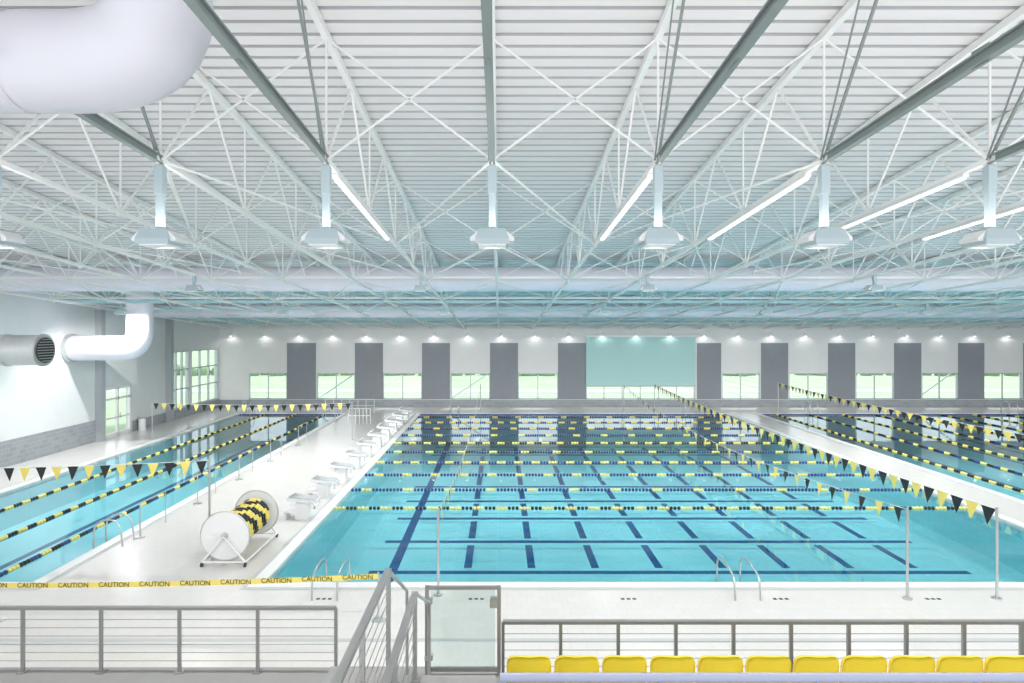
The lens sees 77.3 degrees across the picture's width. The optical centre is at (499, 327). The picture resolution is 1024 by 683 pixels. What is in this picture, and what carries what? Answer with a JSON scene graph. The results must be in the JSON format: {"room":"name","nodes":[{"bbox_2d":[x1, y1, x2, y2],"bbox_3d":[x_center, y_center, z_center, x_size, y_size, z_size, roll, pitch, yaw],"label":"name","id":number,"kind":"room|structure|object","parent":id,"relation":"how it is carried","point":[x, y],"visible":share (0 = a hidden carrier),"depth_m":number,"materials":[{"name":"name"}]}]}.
{"room":"indoor swimming pool","nodes":[
{"label":"indoor swimming pool","id":0,"kind":"room"},
{"bbox_2d":[0,264,218,441],"bbox_3d":[-21.650,-0.100,22.500,0.300,12.900,53.000,0,0,0],"label":"wall","id":1,"kind":"structure","parent":0,"point":[34,399],"depth_m":32.04,"materials":[{"name":"white paint"}]},
{"bbox_2d":[0,334,54,365],"bbox_3d":[-19.945,0.900,26.000,3.070,1.320,1.320,0,0,0],"label":"duct","id":2,"kind":"object","parent":1,"relation":"attached to","point":[39,350],"visible":1,"depth_m":25.56,"materials":[{"name":"metal"}]},
{"bbox_2d":[61,291,153,361],"bbox_3d":[-19.426,-0.233,32.000,4.107,3.906,1.440,0,0,0],"label":"air duct","id":3,"kind":"object","parent":1,"relation":"attached to","point":[138,337],"visible":0.81,"depth_m":31.48,"materials":[{"name":"white metal"}]},
{"bbox_2d":[0,399,219,468],"bbox_3d":[-21.480,5.475,22.500,0.039,1.150,53.000,0,0,0],"label":"baseboard","id":4,"kind":"structure","parent":1,"relation":"attached to","point":[15,451],"depth_m":31.04,"materials":[{"name":"grey tile"}]},
{"bbox_2d":[106,385,130,438],"bbox_3d":[-21.546,4.675,36.063,0.207,2.750,2.474,0,0,0],"label":"window","id":5,"kind":"structure","parent":1,"relation":"in","point":[117,397],"depth_m":36.09,"materials":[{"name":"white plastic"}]},
{"bbox_2d":[95,310,173,441],"bbox_3d":[-21.325,2.550,37.733,0.349,7.000,7.537,0,0,0],"label":"trim","id":6,"kind":"structure","parent":1,"relation":"attached to","point":[100,315],"depth_m":34.22,"materials":[{"name":"grey paint"}]},
{"bbox_2d":[174,350,188,409],"bbox_3d":[-21.625,3.475,43.055,0.150,3.850,2.543,0,0,0],"label":"window","id":7,"kind":"structure","parent":1,"relation":"in","point":[181,369],"depth_m":43.42,"materials":[{"name":"silver metal"}]},
{"bbox_2d":[192,348,216,404],"bbox_3d":[-21.625,3.475,46.735,0.150,3.850,4.199,0,0,0],"label":"window","id":8,"kind":"structure","parent":1,"relation":"in","point":[199,351],"depth_m":47.32,"materials":[{"name":"silver metal"}]},
{"bbox_2d":[0,0,1023,299],"bbox_3d":[11.250,-3.385,22.690,65.500,5.745,53.380,0,0,0],"label":"ceiling","id":9,"kind":"structure","parent":0,"point":[575,44],"depth_m":13.34,"materials":[{"name":"grey metal"}]},
{"bbox_2d":[0,229,25,247],"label":"pendant light","id":10,"kind":"object","parent":9,"relation":"hanging from","point":[10,239],"depth_m":9.79,"materials":[{"name":"grey metal"}]},
{"bbox_2d":[332,174,389,239],"label":"lights","id":11,"kind":"object","parent":9,"relation":"hanging from","point":[357,202],"depth_m":11.98,"materials":[{"name":"white plastic"}]},
{"bbox_2d":[0,0,1023,329],"bbox_3d":[11.250,-2.882,22.725,65.500,6.009,52.462,0,0,0],"label":"roof trusses","id":12,"kind":"object","parent":9,"relation":"attached to","point":[985,48],"visible":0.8,"depth_m":15.40,"materials":[{"name":"white metal"}]},
{"bbox_2d":[0,0,213,113],"bbox_3d":[-8.527,-3.531,6.672,10.947,2.335,1.729,0,0,0],"label":"air duct","id":13,"kind":"object","parent":12,"relation":"hanging from","point":[103,56],"visible":0.94,"depth_m":6.54,"materials":[{"name":"white metal"}]},
{"bbox_2d":[131,165,187,247],"bbox_3d":[-5.200,-1.867,9.800,0.660,1.245,0.520,0,0,0],"label":"pendant light","id":14,"kind":"object","parent":12,"relation":"hanging from","point":[159,236],"visible":1,"depth_m":9.74,"materials":[{"name":"grey metal"}]},
{"bbox_2d":[183,276,204,291],"bbox_3d":[-10.280,-1.484,21.500,0.561,0.525,0.442,0,0,0],"label":"pendant light","id":15,"kind":"object","parent":12,"relation":"hanging from","point":[189,288],"visible":1,"depth_m":21.33,"materials":[{"name":"grey metal"}]},
{"bbox_2d":[301,165,350,247],"bbox_3d":[-2.660,-1.867,9.800,0.660,1.245,0.520,0,0,0],"label":"pendant light","id":16,"kind":"object","parent":12,"relation":"hanging from","point":[324,237],"visible":1,"depth_m":9.74,"materials":[{"name":"grey metal"}]},
{"bbox_2d":[412,276,429,291],"bbox_3d":[-2.660,-1.484,21.500,0.561,0.525,0.442,0,0,0],"label":"pendant light","id":17,"kind":"object","parent":12,"relation":"hanging from","point":[417,288],"visible":1,"depth_m":21.32,"materials":[{"name":"grey metal"}]},
{"bbox_2d":[470,165,513,247],"bbox_3d":[-0.120,-1.867,9.800,0.660,1.245,0.520,0,0,0],"label":"pendant light","id":18,"kind":"object","parent":12,"relation":"hanging from","point":[491,237],"visible":1,"depth_m":9.60,"materials":[{"name":"grey metal"}]},
{"bbox_2d":[0,267,1023,290],"bbox_3d":[11.250,-1.990,26.000,65.400,1.012,1.012,0,0,0],"label":"air duct","id":19,"kind":"object","parent":12,"relation":"hanging from","point":[271,284],"visible":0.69,"depth_m":25.59,"materials":[{"name":"white metal"}]},
{"bbox_2d":[154,303,1023,317],"bbox_3d":[11.250,-1.110,38.000,65.400,1.012,1.012,0,0,0],"label":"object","id":20,"kind":"object","parent":12,"relation":"hanging from","point":[200,313],"visible":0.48,"depth_m":37.62,"materials":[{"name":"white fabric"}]},
{"bbox_2d":[638,276,656,291],"bbox_3d":[4.960,-1.484,21.500,0.561,0.525,0.442,0,0,0],"label":"pendant light","id":21,"kind":"object","parent":12,"relation":"hanging from","point":[644,288],"visible":1,"depth_m":21.32,"materials":[{"name":"grey metal"}]},
{"bbox_2d":[634,165,682,247],"bbox_3d":[2.420,-1.867,9.800,0.660,1.245,0.520,0,0,0],"label":"pendant light","id":22,"kind":"object","parent":12,"relation":"hanging from","point":[656,237],"visible":1,"depth_m":9.74,"materials":[{"name":"grey metal"}]},
{"bbox_2d":[796,165,852,247],"bbox_3d":[4.960,-1.867,9.800,0.660,1.245,0.520,0,0,0],"label":"pendant light","id":23,"kind":"object","parent":12,"relation":"hanging from","point":[823,236],"visible":1,"depth_m":9.74,"materials":[{"name":"grey metal"}]},
{"bbox_2d":[863,276,885,291],"bbox_3d":[12.580,-1.484,21.500,0.561,0.525,0.442,0,0,0],"label":"pendant light","id":24,"kind":"object","parent":12,"relation":"hanging from","point":[869,288],"visible":1,"depth_m":21.36,"materials":[{"name":"grey metal"}]},
{"bbox_2d":[959,165,1021,247],"bbox_3d":[7.500,-1.867,9.800,0.660,1.245,0.520,0,0,0],"label":"pendant light","id":25,"kind":"object","parent":12,"relation":"hanging from","point":[991,236],"visible":1,"depth_m":9.74,"materials":[{"name":"grey metal"}]},
{"bbox_2d":[600,174,652,239],"label":"lights","id":26,"kind":"object","parent":9,"relation":"hanging from","point":[648,177],"depth_m":11.99,"materials":[{"name":"white plastic"}]},
{"bbox_2d":[707,174,810,239],"label":"lights","id":27,"kind":"object","parent":9,"relation":"hanging from","point":[805,177],"depth_m":12.00,"materials":[{"name":"white plastic"}]},
{"bbox_2d":[836,174,968,228],"label":"lights","id":28,"kind":"object","parent":9,"relation":"hanging from","point":[959,178],"depth_m":11.71,"materials":[{"name":"white plastic"}]},
{"bbox_2d":[921,217,983,239],"label":"lights","id":29,"kind":"object","parent":9,"relation":"hanging from","point":[980,220],"depth_m":14.10,"materials":[{"name":"white plastic"}]},
{"bbox_2d":[996,204,1023,217],"label":"lights","id":30,"kind":"object","parent":9,"relation":"hanging from","point":[1019,208],"depth_m":12.55,"materials":[{"name":"white plastic"}]},
{"bbox_2d":[0,407,1023,672],"bbox_3d":[11.250,6.948,28.500,65.500,1.804,41.000,0,0,0],"label":"floor","id":31,"kind":"structure","parent":0,"point":[463,630],"depth_m":14.11,"materials":[{"name":"beige tile"}]},
{"bbox_2d":[4,458,210,516],"bbox_3d":[-13.350,4.800,17.400,11.100,2.500,0.200,0,0,0],"label":"flags","id":32,"kind":"object","parent":31,"relation":"on","point":[185,464],"visible":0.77,"depth_m":17.39,"materials":[{"name":"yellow fabric"}]},
{"bbox_2d":[93,513,134,548],"bbox_3d":[-10.858,6.220,18.000,0.864,1.861,0.608,0,0,0],"label":"pool ladder","id":33,"kind":"object","parent":31,"relation":"attached to","point":[126,515],"visible":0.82,"depth_m":17.72,"materials":[{"name":"silver metal"}]},
{"bbox_2d":[138,417,145,430],"bbox_3d":[-21.200,5.680,37.900,0.429,0.740,0.440,0,0,0],"label":"waste bin","id":34,"kind":"object","parent":31,"relation":"on","point":[141,420],"visible":1,"depth_m":37.74,"materials":[{"name":"white plastic"}]},
{"bbox_2d":[135,491,165,538],"bbox_3d":[-10.400,5.550,19.138,0.280,1.000,1.556,0,0,0],"label":"handrail","id":35,"kind":"object","parent":31,"relation":"on","point":[139,536],"visible":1,"depth_m":18.49,"materials":[{"name":"silver metal"}]},
{"bbox_2d":[0,413,347,589],"bbox_3d":[-14.700,6.740,29.775,8.040,1.420,31.050,0,0,0],"label":"swimming pool","id":36,"kind":"object","parent":31,"relation":"in","point":[20,547],"visible":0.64,"depth_m":27.57,"materials":[{"name":"blue liquid"}]},
{"bbox_2d":[0,414,263,512],"bbox_3d":[-16.600,6.080,30.100,0.120,0.120,29.800,0,0,0],"label":"lane rope","id":37,"kind":"object","parent":36,"relation":"on","point":[206,435],"visible":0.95,"depth_m":26.67,"materials":[{"name":"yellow plastic"}]},
{"bbox_2d":[0,414,295,540],"bbox_3d":[-14.400,6.080,30.100,0.120,0.120,29.800,0,0,0],"label":"lane rope","id":38,"kind":"object","parent":36,"relation":"on","point":[252,432],"visible":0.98,"depth_m":23.81,"materials":[{"name":"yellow plastic"}]},
{"bbox_2d":[0,414,324,576],"bbox_3d":[-12.300,6.080,30.100,0.120,0.120,29.800,0,0,0],"label":"lane rope","id":39,"kind":"object","parent":36,"relation":"on","point":[98,526],"visible":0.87,"depth_m":21.19,"materials":[{"name":"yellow plastic"}]},
{"bbox_2d":[0,571,384,623],"bbox_3d":[-7.898,5.545,13.230,11.017,1.010,0.260,0,0,0],"label":"caution tape","id":40,"kind":"object","parent":31,"relation":"on","point":[360,576],"visible":1,"depth_m":13.20,"materials":[{"name":"yellow plastic"}]},
{"bbox_2d":[200,490,278,566],"bbox_3d":[-7.000,5.350,17.350,1.280,1.400,2.420,0,0,0],"label":"reel","id":41,"kind":"object","parent":31,"relation":"on","point":[225,536],"visible":1,"depth_m":16.29,"materials":[{"name":"white plastic"}]},
{"bbox_2d":[0,666,499,682],"bbox_3d":[1.000,5.200,6.075,26.000,2.700,8.150,0,0,0],"label":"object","id":42,"kind":"structure","parent":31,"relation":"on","point":[7,674],"depth_m":9.82,"materials":[{"name":"grey concrete"}]},
{"bbox_2d":[0,606,337,673],"bbox_3d":[-6.844,4.866,10.000,8.682,1.028,0.120,0,0,0],"label":"cable railing","id":43,"kind":"object","parent":42,"relation":"on","point":[22,609],"visible":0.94,"depth_m":10.00,"materials":[{"name":"grey metal"}]},
{"bbox_2d":[331,568,391,682],"bbox_3d":[-1.220,3.239,5.000,0.120,1.222,4.120,0,0,0],"label":"railing","id":44,"kind":"object","parent":42,"relation":"on","point":[358,639],"visible":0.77,"depth_m":5.88,"materials":[{"name":"grey metal"}]},
{"bbox_2d":[381,591,420,682],"bbox_3d":[-0.930,3.364,5.000,0.120,0.972,4.120,0,0,0],"label":"railing","id":45,"kind":"object","parent":42,"relation":"on","point":[390,675],"visible":1,"depth_m":6.28,"materials":[{"name":"grey metal"}]},
{"bbox_2d":[391,572,430,674],"bbox_3d":[-1.075,3.625,7.721,0.334,1.949,1.403,0,0,0],"label":"stair handrail","id":46,"kind":"object","parent":42,"relation":"on","point":[393,575],"visible":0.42,"depth_m":8.38,"materials":[{"name":"silver metal"}]},
{"bbox_2d":[424,585,500,674],"bbox_3d":[-0.494,4.013,8.500,1.011,1.173,0.100,0,0,0],"label":"gate","id":47,"kind":"object","parent":42,"relation":"on","point":[495,601],"visible":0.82,"depth_m":8.48,"materials":[{"name":"grey metal"}]},
{"bbox_2d":[507,655,550,672],"bbox_3d":[0.340,4.255,7.688,0.524,0.860,0.525,0,0,0],"label":"seat","id":48,"kind":"object","parent":42,"relation":"on","point":[515,663],"visible":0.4,"depth_m":7.46,"materials":[{"name":"yellow plastic"}]},
{"bbox_2d":[554,655,598,672],"bbox_3d":[0.905,4.255,7.688,0.524,0.860,0.525,0,0,0],"label":"seat","id":49,"kind":"object","parent":42,"relation":"on","point":[563,663],"visible":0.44,"depth_m":7.46,"materials":[{"name":"yellow plastic"}]},
{"bbox_2d":[602,655,646,672],"bbox_3d":[1.470,4.255,7.688,0.524,0.860,0.525,0,0,0],"label":"seat","id":50,"kind":"object","parent":42,"relation":"on","point":[610,663],"visible":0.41,"depth_m":7.46,"materials":[{"name":"yellow plastic"}]},
{"bbox_2d":[649,655,694,672],"bbox_3d":[2.035,4.255,7.688,0.524,0.860,0.525,0,0,0],"label":"seat","id":51,"kind":"object","parent":42,"relation":"on","point":[658,663],"visible":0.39,"depth_m":7.46,"materials":[{"name":"yellow plastic"}]},
{"bbox_2d":[697,655,742,672],"bbox_3d":[2.600,4.255,7.688,0.524,0.860,0.525,0,0,0],"label":"seat","id":52,"kind":"object","parent":42,"relation":"on","point":[706,663],"visible":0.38,"depth_m":7.46,"materials":[{"name":"yellow plastic"}]},
{"bbox_2d":[500,673,1023,682],"bbox_3d":[5.000,4.095,6.500,10.000,1.180,0.090,0,0,0],"label":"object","id":53,"kind":"object","parent":42,"relation":"on","point":[504,677],"visible":1,"depth_m":6.46,"materials":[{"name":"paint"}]},
{"bbox_2d":[501,619,1023,672],"bbox_3d":[5.307,4.631,9.000,10.650,1.038,0.120,0,0,0],"label":"cable railing","id":54,"kind":"object","parent":42,"relation":"on","point":[733,622],"visible":0.64,"depth_m":8.98,"materials":[{"name":"grey metal"}]},
{"bbox_2d":[745,655,790,672],"bbox_3d":[3.165,4.255,7.688,0.524,0.860,0.525,0,0,0],"label":"seat","id":55,"kind":"object","parent":42,"relation":"on","point":[754,663],"visible":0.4,"depth_m":7.46,"materials":[{"name":"yellow plastic"}]},
{"bbox_2d":[792,655,838,672],"bbox_3d":[3.730,4.255,7.688,0.524,0.860,0.525,0,0,0],"label":"seat","id":56,"kind":"object","parent":42,"relation":"on","point":[802,663],"visible":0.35,"depth_m":7.46,"materials":[{"name":"yellow plastic"}]},
{"bbox_2d":[840,655,886,672],"bbox_3d":[4.295,4.255,7.688,0.524,0.860,0.525,0,0,0],"label":"seat","id":57,"kind":"object","parent":42,"relation":"on","point":[850,663],"visible":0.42,"depth_m":7.46,"materials":[{"name":"yellow plastic"}]},
{"bbox_2d":[888,655,934,672],"bbox_3d":[4.860,4.255,7.688,0.524,0.860,0.525,0,0,0],"label":"seat","id":58,"kind":"object","parent":42,"relation":"on","point":[898,663],"visible":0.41,"depth_m":7.46,"materials":[{"name":"yellow plastic"}]},
{"bbox_2d":[935,655,983,672],"bbox_3d":[5.425,4.255,7.688,0.524,0.860,0.525,0,0,0],"label":"seat","id":59,"kind":"object","parent":42,"relation":"on","point":[946,663],"visible":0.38,"depth_m":7.46,"materials":[{"name":"yellow plastic"}]},
{"bbox_2d":[983,655,1023,672],"bbox_3d":[5.990,4.255,7.688,0.524,0.860,0.525,0,0,0],"label":"seat","id":60,"kind":"object","parent":42,"relation":"on","point":[994,663],"visible":0.43,"depth_m":7.46,"materials":[{"name":"yellow plastic"}]},
{"bbox_2d":[150,402,353,439],"bbox_3d":[-13.400,5.025,34.600,11.000,2.050,0.200,0,0,0],"label":"flags","id":61,"kind":"object","parent":31,"relation":"on","point":[351,403],"visible":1,"depth_m":34.60,"materials":[{"name":"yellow plastic"}]},
{"bbox_2d":[282,489,320,519],"bbox_3d":[-6.318,5.622,20.400,1.065,0.856,0.674,0,0,0],"label":"starting block","id":62,"kind":"object","parent":31,"relation":"on","point":[302,508],"visible":1,"depth_m":20.20,"materials":[{"name":"white plastic"}]},
{"bbox_2d":[306,472,339,498],"bbox_3d":[-6.318,5.622,22.850,1.065,0.856,0.674,0,0,0],"label":"starting block","id":63,"kind":"object","parent":31,"relation":"on","point":[323,489],"visible":0.96,"depth_m":22.65,"materials":[{"name":"white plastic"}]},
{"bbox_2d":[311,557,350,600],"bbox_3d":[-3.900,6.285,14.808,0.608,1.731,1.264,0,0,0],"label":"pool ladder","id":64,"kind":"object","parent":31,"relation":"attached to","point":[324,558],"visible":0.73,"depth_m":14.60,"materials":[{"name":"silver metal"}]},
{"bbox_2d":[325,458,354,481],"bbox_3d":[-6.318,5.622,25.300,1.065,0.856,0.674,0,0,0],"label":"starting block","id":65,"kind":"object","parent":31,"relation":"on","point":[341,471],"visible":0.93,"depth_m":25.10,"materials":[{"name":"white plastic"}]},
{"bbox_2d":[325,399,374,423],"bbox_3d":[-10.350,5.566,43.150,3.498,0.967,5.922,0,0,-9],"label":"guard rail","id":66,"kind":"object","parent":31,"relation":"on","point":[355,415],"visible":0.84,"depth_m":45.78,"materials":[{"name":"white metal"}]},
{"bbox_2d":[341,447,367,468],"bbox_3d":[-6.318,5.622,27.750,1.065,0.856,0.674,0,0,0],"label":"starting block","id":67,"kind":"object","parent":31,"relation":"on","point":[355,456],"visible":0.91,"depth_m":27.55,"materials":[{"name":"white plastic"}]},
{"bbox_2d":[354,437,378,456],"bbox_3d":[-6.318,5.622,30.200,1.065,0.856,0.674,0,0,0],"label":"starting block","id":68,"kind":"object","parent":31,"relation":"on","point":[367,445],"visible":0.89,"depth_m":30.00,"materials":[{"name":"white plastic"}]},
{"bbox_2d":[366,430,387,446],"bbox_3d":[-6.318,5.622,32.650,1.065,0.856,0.674,0,0,0],"label":"starting block","id":69,"kind":"object","parent":31,"relation":"on","point":[377,437],"visible":0.87,"depth_m":32.45,"materials":[{"name":"white plastic"}]},
{"bbox_2d":[377,422,394,438],"bbox_3d":[-6.318,5.622,35.100,1.065,0.856,0.674,0,0,0],"label":"starting block","id":70,"kind":"object","parent":31,"relation":"on","point":[384,428],"visible":0.82,"depth_m":34.90,"materials":[{"name":"white plastic"}]},
{"bbox_2d":[385,416,401,431],"bbox_3d":[-6.318,5.622,37.550,1.065,0.856,0.674,0,0,0],"label":"starting block","id":71,"kind":"object","parent":31,"relation":"on","point":[392,422],"visible":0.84,"depth_m":37.35,"materials":[{"name":"white plastic"}]},
{"bbox_2d":[434,384,480,596],"bbox_3d":[-1.400,5.025,30.250,0.200,2.050,31.700,0,0,0],"label":"flags","id":72,"kind":"object","parent":31,"relation":"on","point":[438,593],"visible":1,"depth_m":14.50,"materials":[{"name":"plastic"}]},
{"bbox_2d":[240,413,1023,599],"bbox_3d":[5.150,6.740,29.775,22.340,1.420,31.050,0,0,0],"label":"swimming pool","id":73,"kind":"object","parent":31,"relation":"in","point":[511,549],"visible":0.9,"depth_m":23.78,"materials":[{"name":"blue liquid"}]},
{"bbox_2d":[418,416,731,417],"bbox_3d":[5.150,6.080,43.650,21.500,0.120,0.120,0,0,0],"label":"lane rope","id":74,"kind":"object","parent":73,"relation":"on","point":[418,416],"visible":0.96,"depth_m":43.62,"materials":[{"name":"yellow plastic"}]},
{"bbox_2d":[413,422,746,422],"bbox_3d":[5.150,6.080,41.200,21.500,0.120,0.120,0,0,0],"label":"lane rope","id":75,"kind":"object","parent":73,"relation":"on","point":[413,422],"visible":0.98,"depth_m":41.15,"materials":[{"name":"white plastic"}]},
{"bbox_2d":[407,427,762,428],"bbox_3d":[5.150,6.080,38.750,21.500,0.120,0.120,0,0,0],"label":"lane rope","id":76,"kind":"object","parent":73,"relation":"on","point":[408,427],"visible":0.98,"depth_m":38.71,"materials":[{"name":"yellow plastic"}]},
{"bbox_2d":[401,434,778,435],"bbox_3d":[5.150,6.080,36.300,21.500,0.120,0.120,0,0,0],"label":"lane rope","id":77,"kind":"object","parent":73,"relation":"on","point":[402,434],"visible":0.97,"depth_m":36.26,"materials":[{"name":"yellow plastic"}]},
{"bbox_2d":[394,442,799,443],"bbox_3d":[5.150,6.080,33.850,21.500,0.120,0.120,0,0,0],"label":"lane rope","id":78,"kind":"object","parent":73,"relation":"on","point":[394,442],"visible":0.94,"depth_m":33.81,"materials":[{"name":"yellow plastic"}]},
{"bbox_2d":[386,451,818,452],"bbox_3d":[5.150,6.080,31.400,21.500,0.120,0.120,0,0,0],"label":"lane rope","id":79,"kind":"object","parent":73,"relation":"on","point":[386,451],"visible":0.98,"depth_m":31.36,"materials":[{"name":"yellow plastic"}]},
{"bbox_2d":[376,461,849,463],"bbox_3d":[5.150,6.080,28.950,21.500,0.120,0.120,0,0,0],"label":"lane rope","id":80,"kind":"object","parent":73,"relation":"on","point":[377,462],"visible":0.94,"depth_m":28.91,"materials":[{"name":"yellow plastic"}]},
{"bbox_2d":[365,473,879,475],"bbox_3d":[5.150,6.080,26.500,21.500,0.120,0.120,0,0,0],"label":"lane rope","id":81,"kind":"object","parent":73,"relation":"on","point":[366,474],"visible":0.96,"depth_m":26.46,"materials":[{"name":"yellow plastic"}]},
{"bbox_2d":[351,488,921,490],"bbox_3d":[5.150,6.080,24.050,21.500,0.120,0.120,0,0,0],"label":"lane rope","id":82,"kind":"object","parent":73,"relation":"on","point":[352,489],"visible":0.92,"depth_m":24.02,"materials":[{"name":"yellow plastic"}]},
{"bbox_2d":[334,506,967,509],"bbox_3d":[5.150,6.080,21.600,21.500,0.120,0.120,0,0,0],"label":"lane rope","id":83,"kind":"object","parent":73,"relation":"on","point":[335,507],"visible":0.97,"depth_m":21.56,"materials":[{"name":"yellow plastic"}]},
{"bbox_2d":[716,557,761,600],"bbox_3d":[5.500,6.285,14.808,0.608,1.731,1.264,0,0,0],"label":"pool ladder","id":84,"kind":"object","parent":31,"relation":"attached to","point":[719,558],"visible":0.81,"depth_m":14.62,"materials":[{"name":"silver metal"}]},
{"bbox_2d":[623,384,912,600],"bbox_3d":[9.000,5.025,30.150,0.200,2.050,31.901,0,0,0],"label":"flags","id":85,"kind":"object","parent":31,"relation":"on","point":[832,489],"visible":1,"depth_m":16.82,"materials":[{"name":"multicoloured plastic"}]},
{"bbox_2d":[654,384,1001,600],"bbox_3d":[11.100,5.025,30.150,0.200,2.050,31.900,0,0,0],"label":"flags","id":86,"kind":"object","parent":31,"relation":"on","point":[988,511],"visible":1,"depth_m":18.16,"materials":[{"name":"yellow plastic"}]},
{"bbox_2d":[753,413,1023,504],"bbox_3d":[28.650,6.740,29.775,21.540,1.420,31.050,0,0,0],"label":"swimming pool","id":87,"kind":"object","parent":31,"relation":"in","point":[1007,478],"visible":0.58,"depth_m":41.28,"materials":[{"name":"teal liquid"}]},
{"bbox_2d":[776,414,1023,492],"bbox_3d":[19.400,6.080,31.100,0.120,0.120,27.800,0,0,0],"label":"lane rope","id":88,"kind":"object","parent":87,"relation":"on","point":[836,433],"visible":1,"depth_m":29.73,"materials":[{"name":"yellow plastic"}]},
{"bbox_2d":[809,414,1023,475],"bbox_3d":[21.700,6.080,31.100,0.120,0.120,27.800,0,0,0],"label":"lane rope","id":89,"kind":"object","parent":87,"relation":"on","point":[876,433],"visible":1,"depth_m":32.32,"materials":[{"name":"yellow plastic"}]},
{"bbox_2d":[841,414,1023,461],"bbox_3d":[24.000,6.080,31.100,0.120,0.120,27.800,0,0,0],"label":"lane rope","id":90,"kind":"object","parent":87,"relation":"on","point":[916,433],"visible":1,"depth_m":34.80,"materials":[{"name":"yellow plastic"}]},
{"bbox_2d":[874,414,1023,449],"bbox_3d":[26.300,6.080,31.100,0.120,0.120,27.800,0,0,0],"label":"lane rope","id":91,"kind":"object","parent":87,"relation":"on","point":[956,433],"visible":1,"depth_m":37.05,"materials":[{"name":"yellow plastic"}]},
{"bbox_2d":[940,414,1023,431],"bbox_3d":[30.900,6.080,31.100,0.120,0.120,27.800,0,0,0],"label":"lane rope","id":92,"kind":"object","parent":87,"relation":"on","point":[940,414],"visible":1,"depth_m":40.51,"materials":[{"name":"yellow plastic"}]},
{"bbox_2d":[778,382,1023,442],"bbox_3d":[20.000,4.875,30.200,0.200,2.350,31.800,0,0,0],"label":"flags","id":93,"kind":"object","parent":31,"relation":"on","point":[962,425],"visible":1,"depth_m":30.73,"materials":[{"name":"fabric"}]},
{"bbox_2d":[219,324,1023,399],"bbox_3d":[11.762,2.599,49.150,67.125,7.502,0.300,0,0,0],"label":"wall","id":94,"kind":"structure","parent":0,"point":[247,351],"depth_m":49.00,"materials":[{"name":"white paint"}]},
{"bbox_2d":[248,373,287,399],"bbox_3d":[-17.762,4.471,49.045,3.009,2.051,0.210,0,0,0],"label":"window","id":95,"kind":"structure","parent":94,"relation":"in","point":[250,398],"depth_m":49.05,"materials":[{"name":"silver metal"}]},
{"bbox_2d":[316,373,354,399],"bbox_3d":[-12.556,4.454,49.290,3.009,2.084,0.700,0,0,0],"label":"window","id":96,"kind":"structure","parent":94,"relation":"in","point":[319,398],"depth_m":49.05,"materials":[{"name":"silver metal"}]},
{"bbox_2d":[382,373,422,399],"bbox_3d":[-7.465,4.471,49.045,3.086,2.051,0.210,0,0,0],"label":"window","id":97,"kind":"structure","parent":94,"relation":"in","point":[402,398],"depth_m":49.05,"materials":[{"name":"silver metal"}]},
{"bbox_2d":[450,373,490,399],"bbox_3d":[-2.259,4.454,49.290,3.086,2.084,0.700,0,0,0],"label":"window","id":98,"kind":"structure","parent":94,"relation":"in","point":[452,398],"depth_m":49.05,"materials":[{"name":"silver metal"}]},
{"bbox_2d":[517,373,558,399],"bbox_3d":[2.909,4.471,49.045,3.162,2.051,0.210,0,0,0],"label":"window","id":99,"kind":"structure","parent":94,"relation":"in","point":[537,398],"depth_m":49.05,"materials":[{"name":"silver metal"}]},
{"bbox_2d":[229,332,1009,335],"bbox_3d":[10.400,0.489,48.803,61.990,0.306,0.402,0,0,0],"label":"lights","id":100,"kind":"object","parent":94,"relation":"attached to","point":[941,334],"visible":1,"depth_m":48.63,"materials":[{"name":"white plastic"}]},
{"bbox_2d":[219,400,1023,406],"bbox_3d":[11.250,5.775,48.974,65.500,0.550,0.049,0,0,0],"label":"baseboard","id":101,"kind":"structure","parent":94,"relation":"attached to","point":[378,403],"depth_m":48.95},
{"bbox_2d":[585,386,695,399],"bbox_3d":[10.757,4.968,49.045,8.445,1.055,0.210,0,0,0],"label":"window","id":102,"kind":"structure","parent":94,"relation":"in","point":[603,398],"depth_m":49.05,"materials":[{"name":"silver metal"}]},
{"bbox_2d":[585,335,695,385],"bbox_3d":[10.757,2.507,48.907,8.445,3.875,0.095,0,0,0],"label":"wall panel","id":103,"kind":"object","parent":94,"relation":"attached to","point":[611,360],"visible":1,"depth_m":48.88,"materials":[{"name":"teal paint"}]},
{"bbox_2d":[287,343,1023,398],"bbox_3d":[13.016,3.299,48.980,58.647,4.302,0.039,0,0,0],"label":"wall panels","id":104,"kind":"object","parent":94,"relation":"attached to","point":[301,357],"depth_m":48.96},
{"bbox_2d":[721,373,760,399],"bbox_3d":[18.452,4.471,49.045,3.009,2.051,0.210,0,0,0],"label":"window","id":105,"kind":"structure","parent":94,"relation":"in","point":[740,398],"depth_m":49.05,"materials":[{"name":"silver metal"}]},
{"bbox_2d":[788,373,828,399],"bbox_3d":[23.619,4.471,49.045,3.086,2.051,0.210,0,0,0],"label":"window","id":106,"kind":"structure","parent":94,"relation":"in","point":[807,398],"depth_m":49.05,"materials":[{"name":"silver metal"}]},
{"bbox_2d":[855,373,894,399],"bbox_3d":[28.711,4.471,49.045,3.009,2.051,0.210,0,0,0],"label":"window","id":107,"kind":"structure","parent":94,"relation":"in","point":[873,398],"depth_m":49.05,"materials":[{"name":"silver metal"}]},
{"bbox_2d":[921,373,958,399],"bbox_3d":[33.688,4.454,49.290,2.856,2.083,0.700,0,0,0],"label":"window","id":108,"kind":"structure","parent":94,"relation":"in","point":[949,374],"depth_m":49.05,"materials":[{"name":"silver metal"}]},
{"bbox_2d":[983,373,1022,399],"bbox_3d":[38.511,4.471,49.045,3.009,2.051,0.210,0,0,0],"label":"window","id":109,"kind":"structure","parent":94,"relation":"in","point":[1001,398],"depth_m":49.05,"materials":[{"name":"silver metal"}]},
{"label":"outside","id":110,"kind":"structure","parent":0,"visible":0},
{"bbox_2d":[106,350,1018,433],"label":"windows","id":111,"kind":"structure","parent":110,"point":[547,383],"depth_m":69.47,"materials":[{"name":"clear glass"}]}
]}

